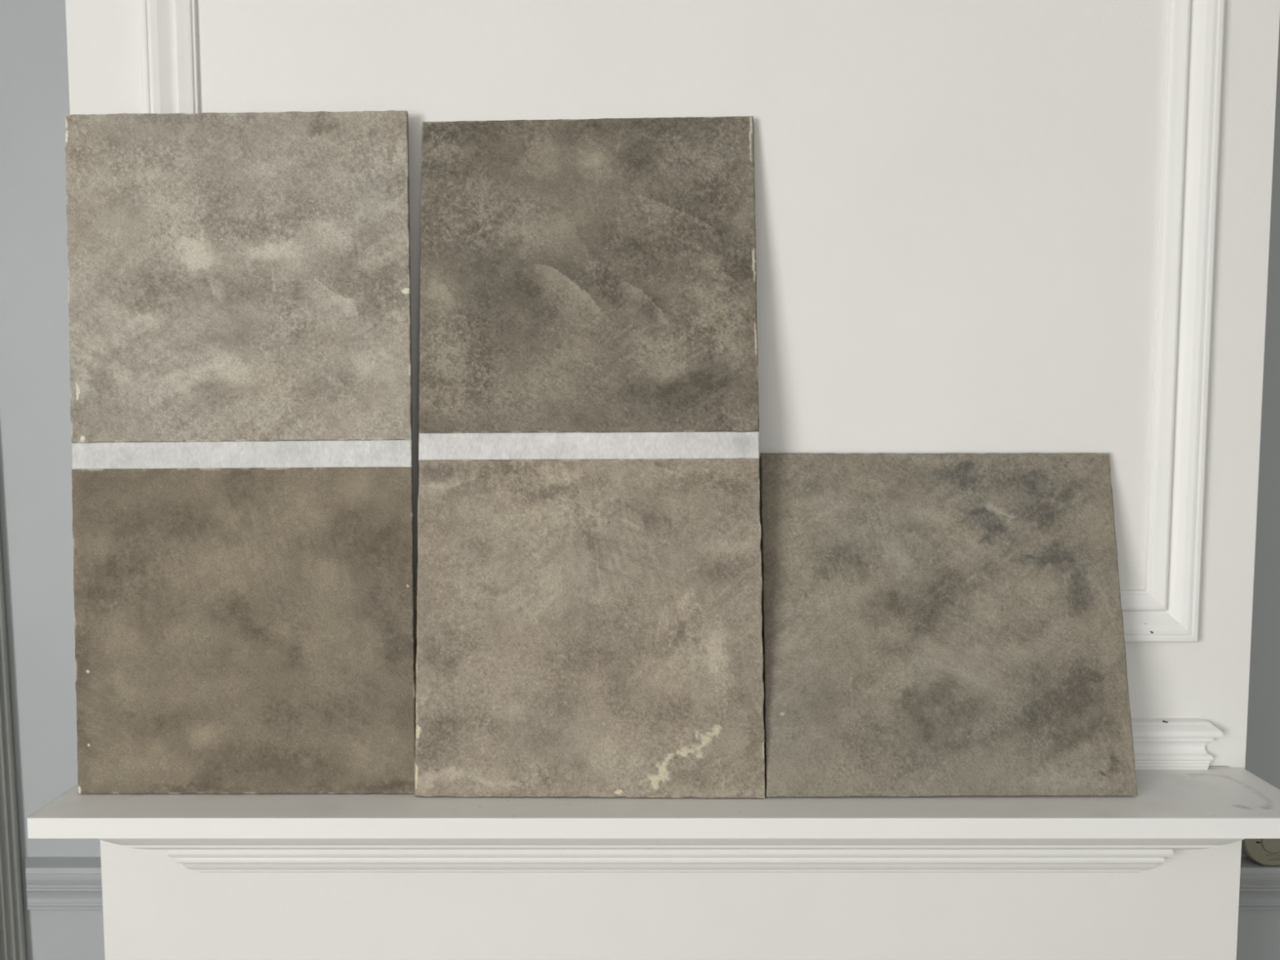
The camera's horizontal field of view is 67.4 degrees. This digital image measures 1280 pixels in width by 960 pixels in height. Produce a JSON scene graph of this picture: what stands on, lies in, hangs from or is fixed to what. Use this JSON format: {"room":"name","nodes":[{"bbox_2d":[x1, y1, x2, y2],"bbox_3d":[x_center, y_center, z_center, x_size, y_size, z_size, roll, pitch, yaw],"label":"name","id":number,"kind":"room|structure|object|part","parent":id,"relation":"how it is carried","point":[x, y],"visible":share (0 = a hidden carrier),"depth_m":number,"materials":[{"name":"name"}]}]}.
{"room":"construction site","nodes":[
{"label":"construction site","id":0,"kind":"room"},
{"bbox_2d":[0,0,1279,959],"bbox_3d":[-0.400,0.105,1.592,5.240,2.750,0.120,0,4,0],"label":"wall","id":1,"kind":"structure","parent":0,"point":[36,486],"depth_m":1.52,"materials":[{"name":"grey paint"}]},
{"bbox_2d":[0,515,27,959],"bbox_3d":[-1.089,0.110,1.525,0.193,2.750,0.014,0,4,0],"label":"trim","id":2,"kind":"structure","parent":1,"relation":"attached to","point":[13,946],"depth_m":1.55,"materials":[{"name":"grey paint"}]},
{"bbox_2d":[25,857,102,910],"bbox_3d":[-0.842,0.661,1.553,0.327,0.088,0.040,0,4,0],"label":"trim","id":3,"kind":"structure","parent":1,"relation":"attached to","point":[52,883],"depth_m":1.55,"materials":[{"name":"grey paint"}]},
{"bbox_2d":[1238,857,1279,910],"bbox_3d":[1.428,0.661,1.553,1.344,0.088,0.040,0,4,0],"label":"trim","id":4,"kind":"structure","parent":1,"relation":"attached to","point":[1260,884],"depth_m":1.55,"materials":[{"name":"grey paint"}]},
{"bbox_2d":[1241,838,1279,866],"bbox_3d":[1.009,0.572,1.544,0.092,0.092,0.032,0,4,-1],"label":"fire alarm","id":5,"kind":"object","parent":4,"relation":"on","point":[1265,851],"visible":0.49,"depth_m":1.53,"materials":[{"name":"beige plastic"}]},
{"bbox_2d":[65,0,1279,959],"bbox_3d":[0.039,0.122,1.357,1.435,2.750,0.350,0,4,0],"label":"wall","id":6,"kind":"structure","parent":0,"point":[957,202],"depth_m":1.16,"materials":[{"name":"white paint"}]},
{"bbox_2d":[26,765,1279,872],"bbox_3d":[0.041,0.431,1.129,1.422,0.138,0.152,0,4,0],"label":"mantel shelf","id":7,"kind":"object","parent":6,"relation":"attached to","point":[1213,807],"visible":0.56,"depth_m":1.10,"materials":[{"name":"white paint"}]},
{"bbox_2d":[65,110,416,794],"bbox_3d":[-0.466,-0.034,1.121,0.413,0.794,0.077,0,4,0],"label":"board","id":8,"kind":"object","parent":7,"relation":"on","point":[239,283],"visible":1,"depth_m":1.12,"materials":[{"name":"paint"}]},
{"bbox_2d":[414,115,764,798],"bbox_3d":[-0.057,-0.033,1.122,0.404,0.790,0.104,0,4,0],"label":"board","id":9,"kind":"object","parent":7,"relation":"on","point":[589,577],"visible":1,"depth_m":1.12,"materials":[{"name":"paint"}]},
{"bbox_3d":[-0.057,-0.033,1.121,0.401,0.788,0.096,0,4,0],"label":"backing panel","id":10,"kind":"part","parent":9,"relation":"part of","materials":[{"name":"grey stone"}]},
{"bbox_3d":[0.037,0.441,1.159,1.364,0.113,0.092,0,4,0],"label":"under moulding","id":11,"kind":"part","parent":7,"relation":"part of","materials":[{"name":"white paint"}]},
{"bbox_2d":[760,453,1137,797],"bbox_3d":[0.358,0.165,1.135,0.427,0.392,0.097,0,4,0],"label":"board","id":12,"kind":"object","parent":7,"relation":"on","point":[937,624],"visible":1,"depth_m":1.13,"materials":[{"name":"paint"}]},
{"bbox_2d":[138,0,1225,642],"bbox_3d":[0.049,-0.374,1.139,1.272,1.150,0.013,0,4,0],"label":"trim","id":13,"kind":"structure","parent":6,"relation":"attached to","point":[1168,606],"depth_m":1.15,"materials":[{"name":"white paint"}]},
{"bbox_2d":[763,717,1222,769],"bbox_3d":[0.037,0.328,1.188,1.353,0.063,0.020,0,4,0],"label":"trim","id":14,"kind":"structure","parent":6,"relation":"attached to","point":[1158,743],"depth_m":1.19,"materials":[{"name":"white paint"}]}
]}

